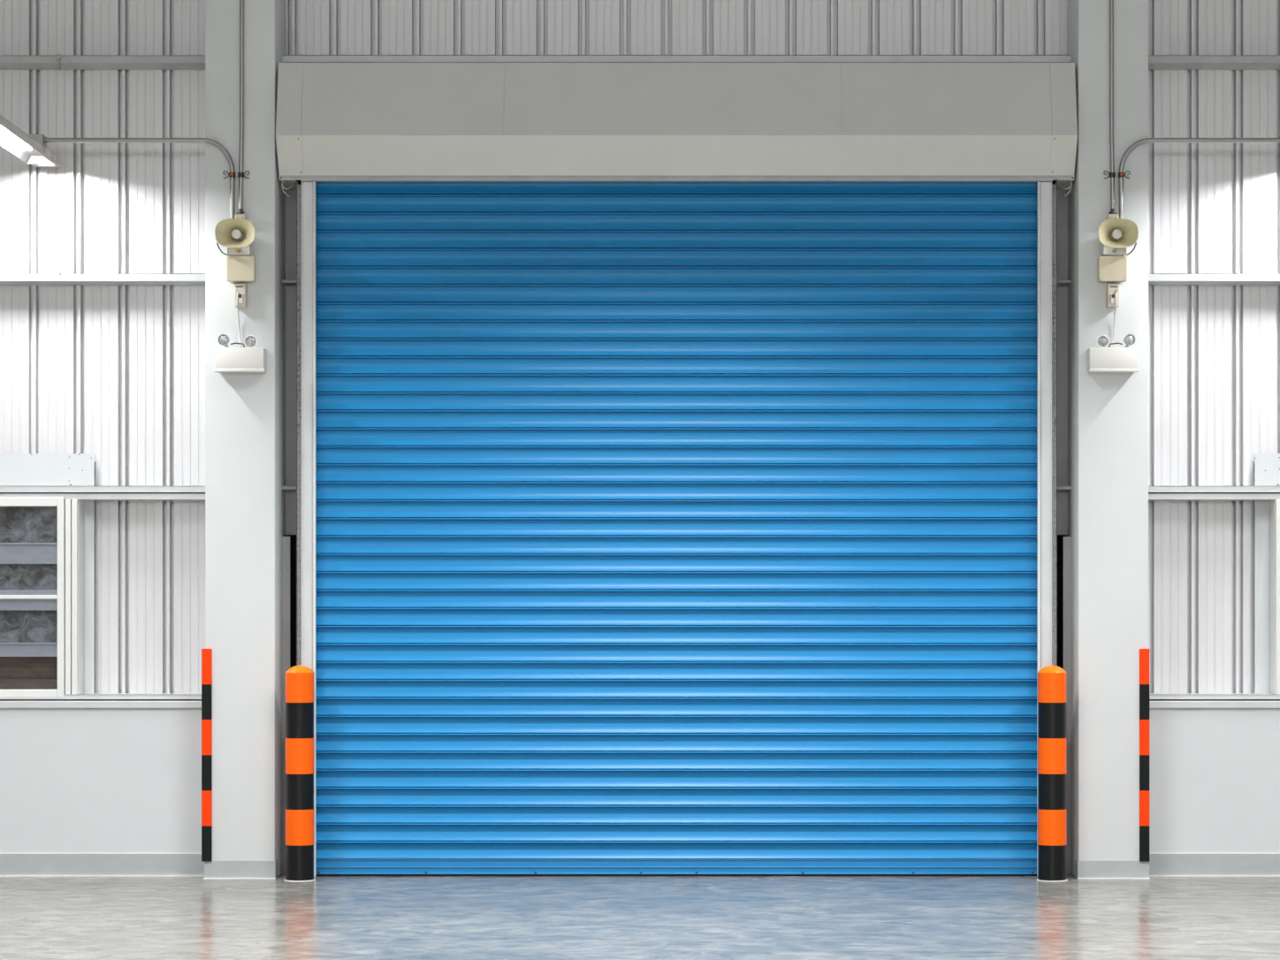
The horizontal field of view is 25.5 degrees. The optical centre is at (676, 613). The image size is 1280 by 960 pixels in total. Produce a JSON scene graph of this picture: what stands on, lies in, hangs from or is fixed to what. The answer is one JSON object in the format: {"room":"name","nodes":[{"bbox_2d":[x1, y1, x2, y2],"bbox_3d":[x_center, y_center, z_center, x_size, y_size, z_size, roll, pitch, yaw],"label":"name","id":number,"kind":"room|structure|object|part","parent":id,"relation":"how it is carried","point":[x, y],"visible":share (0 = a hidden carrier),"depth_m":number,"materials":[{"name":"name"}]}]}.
{"room":"warehouse interior","nodes":[
{"label":"warehouse interior","id":0,"kind":"room"},
{"bbox_2d":[0,708,201,854],"bbox_3d":[-6.809,1.020,16.310,8.382,0.960,0.300,0,0,0],"label":"wall","id":1,"kind":"structure","parent":0,"point":[72,780],"depth_m":16.16,"materials":[{"name":"white paint"}]},
{"bbox_2d":[0,693,201,708],"bbox_3d":[-6.819,0.501,16.273,8.362,0.078,0.255,0,0,0],"label":"trim","id":2,"kind":"structure","parent":1,"relation":"on","point":[97,700],"depth_m":16.15,"materials":[{"name":"white metal"}]},
{"bbox_2d":[0,853,277,878],"bbox_3d":[-6.633,1.435,16.078,8.734,0.130,0.184,0,0,0],"label":"baseboard","id":3,"kind":"structure","parent":1,"relation":"attached to","point":[10,864],"depth_m":16.15,"materials":[{"name":"grey paint"}]},
{"bbox_2d":[0,0,205,693],"bbox_3d":[-6.794,-2.565,16.424,8.412,6.270,0.061,0,0,0],"label":"wall","id":4,"kind":"structure","parent":0,"point":[116,374],"depth_m":16.40,"materials":[{"name":"white metal"}]},
{"bbox_2d":[0,114,60,167],"bbox_3d":[-3.641,-2.633,15.607,0.175,0.144,1.546,0,0,0],"label":"lamp","id":5,"kind":"object","parent":4,"relation":"attached to","point":[30,148],"visible":1,"depth_m":15.80,"materials":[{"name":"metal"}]},
{"bbox_2d":[0,126,31,150],"bbox_3d":[-3.643,-2.601,15.490,0.064,0.016,0.700,0,0,0],"label":"diffuser","id":6,"kind":"object","parent":5,"relation":"attached to","point":[8,140],"depth_m":15.58,"materials":[{"name":"white plastic"}]},
{"bbox_3d":[-3.643,-2.595,16.293,0.141,0.020,0.174,0,0,0],"label":"wall arm","id":7,"kind":"part","parent":5,"relation":"part of"},
{"bbox_2d":[0,496,83,697],"bbox_3d":[-4.028,-0.092,16.314,1.200,1.146,0.272,0,0,0],"label":"window","id":8,"kind":"structure","parent":4,"relation":"in","point":[41,537],"depth_m":16.20,"materials":[{"name":"white metal"}]},
{"bbox_3d":[-4.081,0.207,16.205,1.094,0.081,0.026,0,0,0],"label":"sash rail","id":9,"kind":"part","parent":8,"relation":"part of","materials":[{"name":"metal"}]},
{"bbox_3d":[-4.081,-0.051,16.205,1.094,0.066,0.026,0,0,0],"label":"sash rail","id":10,"kind":"part","parent":8,"relation":"part of","materials":[{"name":"metal"}]},
{"bbox_3d":[-4.081,-0.120,16.208,1.094,0.028,0.020,0,0,0],"label":"sash rail","id":11,"kind":"part","parent":8,"relation":"part of","materials":[{"name":"metal"}]},
{"bbox_3d":[-4.081,-0.344,16.205,1.094,0.121,0.026,0,0,0],"label":"sash rail","id":12,"kind":"part","parent":8,"relation":"part of","materials":[{"name":"metal"}]},
{"bbox_3d":[-4.081,0.076,16.223,1.094,0.192,0.006,0,0,0],"label":"pane","id":13,"kind":"part","parent":8,"relation":"part of","materials":[{"name":"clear glass"}]},
{"bbox_3d":[-4.081,-0.207,16.223,1.094,0.162,0.006,0,0,0],"label":"pane","id":14,"kind":"part","parent":8,"relation":"part of","materials":[{"name":"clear glass"}]},
{"bbox_3d":[-4.081,-0.508,16.223,1.094,0.218,0.006,0,0,0],"label":"pane","id":15,"kind":"part","parent":8,"relation":"part of","materials":[{"name":"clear glass"}]},
{"bbox_2d":[0,656,57,689],"bbox_3d":[-4.081,0.342,16.233,1.094,0.197,0.025,0,0,0],"label":"window pane","id":16,"kind":"object","parent":8,"relation":"attached to","point":[16,673],"depth_m":16.23,"materials":[{"name":"brown glass"}]},
{"bbox_2d":[0,453,96,693],"bbox_3d":[-4.138,-0.192,16.358,1.554,1.465,0.033,0,0,0],"label":"trim","id":17,"kind":"structure","parent":4,"relation":"attached to","point":[16,469],"depth_m":16.34,"materials":[{"name":"white metal"}]},
{"bbox_2d":[0,53,205,69],"bbox_3d":[-6.819,-3.160,16.290,8.362,0.084,0.220,0,0,0],"label":"trim","id":18,"kind":"structure","parent":4,"relation":"attached to","point":[58,62],"depth_m":16.20,"materials":[{"name":"metal"}]},
{"bbox_2d":[0,486,205,501],"bbox_3d":[-6.819,-0.692,16.298,8.362,0.078,0.204,0,0,0],"label":"trim","id":19,"kind":"structure","parent":4,"relation":"attached to","point":[98,493],"depth_m":16.21,"materials":[{"name":"white metal"}]},
{"bbox_2d":[0,271,205,285],"bbox_3d":[-6.819,-1.930,16.293,8.362,0.053,0.214,0,0,0],"label":"trim","id":20,"kind":"structure","parent":4,"relation":"attached to","point":[59,278],"depth_m":16.20,"materials":[{"name":"white metal"}]},
{"bbox_2d":[0,873,1279,959],"bbox_3d":[0.000,1.575,1.550,22.000,0.150,31.100,0,0,0],"label":"floor","id":21,"kind":"structure","parent":0,"point":[42,918],"depth_m":13.77,"materials":[{"name":"concrete"}]},
{"bbox_2d":[205,0,288,876],"bbox_3d":[-2.470,-2.100,16.270,0.395,7.200,0.540,0,0,0],"label":"column","id":22,"kind":"structure","parent":21,"relation":"on","point":[245,412],"depth_m":16.00,"materials":[{"name":"white paint"}]},
{"bbox_2d":[43,137,234,218],"bbox_3d":[-3.035,-2.447,15.978,1.077,0.479,0.027,0,0,0],"label":"conduit","id":23,"kind":"object","parent":22,"relation":"attached to","point":[217,144],"visible":0.97,"depth_m":15.97,"materials":[{"name":"metal"}]},
{"bbox_2d":[201,648,211,861],"bbox_3d":[-2.658,0.801,16.020,0.055,1.201,0.070,0,0,0],"label":"guard","id":24,"kind":"object","parent":22,"relation":"attached to","point":[206,653],"visible":1,"depth_m":15.99,"materials":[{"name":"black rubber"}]},
{"bbox_2d":[222,170,235,178],"bbox_3d":[-2.527,-2.477,15.975,0.069,0.047,0.050,0,0,0],"label":"clamp","id":25,"kind":"object","parent":22,"relation":"attached to","point":[231,174],"visible":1,"depth_m":15.96,"materials":[{"name":"metal"}]},
{"bbox_2d":[214,218,254,255],"bbox_3d":[-2.462,-2.108,15.870,0.228,0.182,0.261,0,0,0],"label":"speaker","id":26,"kind":"object","parent":22,"relation":"attached to","point":[237,235],"visible":1,"depth_m":15.78},
{"bbox_2d":[213,291,266,372],"bbox_3d":[-2.455,-1.585,15.935,0.281,0.456,0.129,0,0,0],"label":"emergency light","id":27,"kind":"object","parent":22,"relation":"attached to","point":[249,359],"visible":1,"depth_m":15.88,"materials":[{"name":"beige plastic"}]},
{"bbox_3d":[-2.467,-1.657,15.960,0.026,0.312,0.064,0,0,0],"label":"power cord","id":28,"kind":"part","parent":27,"relation":"part of","materials":[{"name":"white plastic"}]},
{"bbox_2d":[234,208,246,219],"bbox_3d":[-2.461,-2.241,15.969,0.061,0.088,0.062,0,0,0],"label":"box","id":29,"kind":"object","parent":22,"relation":"attached to","point":[240,214],"visible":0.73,"depth_m":15.94,"materials":[{"name":"beige plastic"}]},
{"bbox_2d":[226,255,255,281],"bbox_3d":[-2.456,-1.942,15.961,0.159,0.144,0.078,0,0,0],"label":"junction box","id":30,"kind":"object","parent":22,"relation":"attached to","point":[239,268],"visible":1,"depth_m":15.92,"materials":[{"name":"beige plastic"}]},
{"bbox_2d":[234,283,247,307],"bbox_3d":[-2.461,-1.794,15.966,0.066,0.132,0.068,0,0,0],"label":"switch box","id":31,"kind":"object","parent":22,"relation":"attached to","point":[241,288],"visible":1,"depth_m":15.94,"materials":[{"name":"beige plastic"}]},
{"bbox_2d":[238,0,243,208],"bbox_3d":[-2.459,-3.980,15.982,0.034,3.400,0.025,0,0,0],"label":"conduit","id":32,"kind":"object","parent":22,"relation":"attached to","point":[241,2],"visible":1,"depth_m":15.97,"materials":[{"name":"metal"}]},
{"bbox_2d":[237,170,250,178],"bbox_3d":[-2.443,-2.476,15.980,0.070,0.047,0.039,0,0,0],"label":"clamp","id":33,"kind":"object","parent":22,"relation":"attached to","point":[240,174],"visible":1,"depth_m":15.96,"materials":[{"name":"metal"}]},
{"bbox_2d":[281,179,301,873],"bbox_3d":[-2.136,-0.646,16.378,0.272,4.293,0.164,0,0,0],"label":"trim","id":34,"kind":"structure","parent":22,"relation":"attached to","point":[290,487],"depth_m":16.43,"materials":[{"name":"grey metal"}]},
{"bbox_2d":[284,665,315,881],"bbox_3d":[-2.121,0.896,15.920,0.175,1.208,0.175,0,0,0],"label":"bollard","id":35,"kind":"object","parent":21,"relation":"on","point":[300,680],"visible":1,"depth_m":15.85,"materials":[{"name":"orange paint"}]},
{"bbox_2d":[296,181,1057,876],"bbox_3d":[0.000,-0.499,16.254,4.354,3.998,0.352,0,0,0],"label":"roller shutter","id":36,"kind":"object","parent":21,"relation":"on","point":[643,529],"visible":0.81,"depth_m":16.15,"materials":[{"name":"blue paint"}]},
{"bbox_3d":[-2.095,-0.478,16.156,0.082,3.956,0.132,0,0,0],"label":"guide rail","id":37,"kind":"part","parent":36,"relation":"part of","materials":[{"name":"metal"}]},
{"bbox_3d":[2.095,-0.478,16.156,0.082,3.956,0.132,0,0,0],"label":"guide rail","id":38,"kind":"part","parent":36,"relation":"part of","materials":[{"name":"metal"}]},
{"bbox_2d":[1036,665,1067,881],"bbox_3d":[2.113,0.896,15.920,0.175,1.208,0.175,0,0,0],"label":"bollard","id":39,"kind":"object","parent":21,"relation":"on","point":[1052,680],"visible":1,"depth_m":15.85,"materials":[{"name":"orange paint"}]},
{"bbox_2d":[1065,0,1148,876],"bbox_3d":[2.470,-2.100,16.270,0.395,7.200,0.540,0,0,0],"label":"column","id":40,"kind":"structure","parent":21,"relation":"on","point":[1108,412],"depth_m":16.00,"materials":[{"name":"white paint"}]},
{"bbox_2d":[1051,179,1071,873],"bbox_3d":[2.136,-0.646,16.378,0.272,4.293,0.164,0,0,0],"label":"trim","id":41,"kind":"structure","parent":40,"relation":"attached to","point":[1062,487],"depth_m":16.43,"materials":[{"name":"grey metal"}]},
{"bbox_2d":[1104,170,1115,178],"bbox_3d":[2.443,-2.477,15.980,0.069,0.047,0.039,0,0,0],"label":"clamp","id":42,"kind":"object","parent":40,"relation":"attached to","point":[1111,174],"visible":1,"depth_m":15.96,"materials":[{"name":"metal"}]},
{"bbox_2d":[1109,0,1114,208],"bbox_3d":[2.459,-3.980,15.982,0.034,3.400,0.025,0,0,0],"label":"conduit","id":43,"kind":"object","parent":40,"relation":"attached to","point":[1111,2],"visible":1,"depth_m":15.97,"materials":[{"name":"metal"}]},
{"bbox_2d":[1097,255,1127,281],"bbox_3d":[2.456,-1.942,15.961,0.159,0.144,0.078,0,0,0],"label":"junction box","id":44,"kind":"object","parent":40,"relation":"attached to","point":[1110,268],"visible":1,"depth_m":15.92,"materials":[{"name":"beige plastic"}]},
{"bbox_2d":[1105,283,1119,307],"bbox_3d":[2.461,-1.794,15.966,0.066,0.132,0.068,0,0,0],"label":"switch box","id":45,"kind":"object","parent":40,"relation":"attached to","point":[1110,288],"visible":1,"depth_m":15.94,"materials":[{"name":"beige plastic"}]},
{"bbox_2d":[1086,291,1139,372],"bbox_3d":[2.455,-1.585,15.935,0.281,0.456,0.129,0,0,0],"label":"emergency light","id":46,"kind":"object","parent":40,"relation":"attached to","point":[1100,359],"visible":1,"depth_m":15.88,"materials":[{"name":"beige plastic"}]},
{"bbox_3d":[2.467,-1.657,15.960,0.026,0.312,0.064,0,0,0],"label":"power cord","id":47,"kind":"part","parent":46,"relation":"part of","materials":[{"name":"white plastic"}]},
{"bbox_2d":[1106,208,1119,219],"bbox_3d":[2.461,-2.241,15.969,0.061,0.088,0.062,0,0,0],"label":"box","id":48,"kind":"object","parent":40,"relation":"attached to","point":[1112,214],"visible":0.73,"depth_m":15.94,"materials":[{"name":"beige plastic"}]},
{"bbox_2d":[1098,218,1138,255],"bbox_3d":[2.462,-2.108,15.870,0.228,0.182,0.261,0,0,0],"label":"speaker","id":49,"kind":"object","parent":40,"relation":"attached to","point":[1116,235],"visible":1,"depth_m":15.78},
{"bbox_2d":[1118,170,1130,178],"bbox_3d":[2.527,-2.476,15.975,0.070,0.047,0.050,0,0,0],"label":"clamp","id":50,"kind":"object","parent":40,"relation":"attached to","point":[1120,174],"visible":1,"depth_m":15.96,"materials":[{"name":"metal"}]},
{"bbox_2d":[1139,648,1149,861],"bbox_3d":[2.645,0.801,16.020,0.055,1.201,0.070,0,0,0],"label":"guard","id":51,"kind":"object","parent":40,"relation":"attached to","point":[1144,653],"visible":1,"depth_m":15.99,"materials":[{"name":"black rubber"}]},
{"bbox_2d":[1118,137,1279,218],"bbox_3d":[3.035,-2.447,15.978,1.077,0.479,0.027,0,0,0],"label":"conduit","id":52,"kind":"object","parent":40,"relation":"attached to","point":[1134,145],"visible":0.95,"depth_m":15.97,"materials":[{"name":"metal"}]},
{"bbox_2d":[286,0,1066,54],"bbox_3d":[0.000,-4.429,16.485,4.645,2.542,0.061,0,0,0],"label":"wall","id":53,"kind":"structure","parent":0,"point":[313,26],"depth_m":16.46,"materials":[{"name":"grey metal"}]},
{"bbox_2d":[281,54,1071,62],"bbox_3d":[0.000,-3.163,16.403,4.585,0.112,0.214,0,0,0],"label":"trim","id":54,"kind":"structure","parent":53,"relation":"attached to","point":[285,58],"depth_m":16.30,"materials":[{"name":"grey metal"}]},
{"bbox_2d":[275,62,1077,189],"bbox_3d":[0.000,-2.789,16.210,4.514,0.664,0.580,0,0,0],"label":"hood","id":55,"kind":"object","parent":53,"relation":"attached to","point":[336,122],"visible":1,"depth_m":15.98,"materials":[{"name":"grey metal"}]},
{"bbox_3d":[-2.256,-2.792,16.175,0.003,0.658,0.510,0,0,0],"label":"plate","id":56,"kind":"part","parent":55,"relation":"part of","materials":[{"name":"grey metal"}]},
{"bbox_2d":[281,181,296,197],"bbox_3d":[-2.212,-2.421,16.131,0.086,0.091,0.019,0,0,-23],"label":"cable","id":57,"kind":"object","parent":55,"relation":"hanging from","point":[282,182],"visible":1,"depth_m":16.12,"materials":[{"name":"metal"}]},
{"bbox_3d":[0.000,-2.906,16.210,4.514,0.430,0.580,0,0,0],"label":"panel","id":58,"kind":"part","parent":55,"relation":"part of","materials":[{"name":"grey metal"}]},
{"bbox_3d":[0.000,-2.590,15.994,4.514,0.207,0.148,0,0,0],"label":"panel","id":59,"kind":"part","parent":55,"relation":"part of","materials":[{"name":"grey metal"}]},
{"bbox_2d":[1057,181,1072,197],"bbox_3d":[2.212,-2.421,16.131,0.086,0.091,0.019,0,0,23],"label":"cable","id":60,"kind":"object","parent":55,"relation":"hanging from","point":[1070,182],"visible":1,"depth_m":16.12,"materials":[{"name":"metal"}]},
{"bbox_3d":[2.256,-2.792,16.175,0.003,0.658,0.510,0,0,0],"label":"plate","id":61,"kind":"part","parent":55,"relation":"part of","materials":[{"name":"grey metal"}]},
{"bbox_2d":[288,534,1065,668],"bbox_3d":[0.000,-2.100,17.000,5.145,7.200,0.100,0,0,0],"label":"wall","id":62,"kind":"structure","parent":0,"point":[293,537],"depth_m":16.95,"materials":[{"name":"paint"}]},
{"bbox_2d":[1148,0,1279,693],"bbox_3d":[6.794,-2.565,16.424,8.412,6.270,0.061,0,0,0],"label":"wall","id":63,"kind":"structure","parent":0,"point":[1214,351],"depth_m":16.40,"materials":[{"name":"white metal"}]},
{"bbox_2d":[1148,486,1279,501],"bbox_3d":[6.819,-0.692,16.298,8.362,0.078,0.204,0,0,0],"label":"trim","id":64,"kind":"structure","parent":63,"relation":"attached to","point":[1155,493],"depth_m":16.21,"materials":[{"name":"white metal"}]},
{"bbox_2d":[1148,55,1279,69],"bbox_3d":[6.819,-3.175,16.298,8.362,0.045,0.204,0,0,0],"label":"trim","id":65,"kind":"structure","parent":63,"relation":"attached to","point":[1154,62],"depth_m":16.20,"materials":[{"name":"grey metal"}]},
{"bbox_2d":[1148,273,1279,285],"bbox_3d":[6.819,-1.926,16.298,8.362,0.046,0.204,0,0,0],"label":"trim","id":66,"kind":"structure","parent":63,"relation":"attached to","point":[1154,278],"depth_m":16.20,"materials":[{"name":"white metal"}]},
{"bbox_2d":[1252,453,1279,693],"bbox_3d":[4.125,-0.192,16.358,1.579,1.465,0.033,0,0,0],"label":"trim","id":67,"kind":"structure","parent":63,"relation":"attached to","point":[1266,467],"depth_m":16.34,"materials":[{"name":"white metal"}]},
{"bbox_2d":[1270,499,1279,693],"bbox_3d":[4.028,-0.092,16.314,1.200,1.146,0.272,0,0,0],"label":"window","id":68,"kind":"structure","parent":63,"relation":"in","point":[1275,504],"depth_m":16.22,"materials":[{"name":"white metal"}]},
{"bbox_2d":[1149,708,1279,854],"bbox_3d":[6.809,1.020,16.310,8.382,0.960,0.300,0,0,0],"label":"wall","id":69,"kind":"structure","parent":0,"point":[1215,773],"depth_m":16.16,"materials":[{"name":"white paint"}]},
{"bbox_2d":[1075,853,1279,878],"bbox_3d":[6.633,1.435,16.078,8.734,0.130,0.184,0,0,0],"label":"baseboard","id":70,"kind":"structure","parent":69,"relation":"attached to","point":[1159,864],"depth_m":16.15,"materials":[{"name":"grey paint"}]},
{"bbox_2d":[1149,693,1279,708],"bbox_3d":[6.819,0.501,16.273,8.362,0.078,0.255,0,0,0],"label":"trim","id":71,"kind":"structure","parent":69,"relation":"on","point":[1156,700],"depth_m":16.17,"materials":[{"name":"white metal"}]}
]}

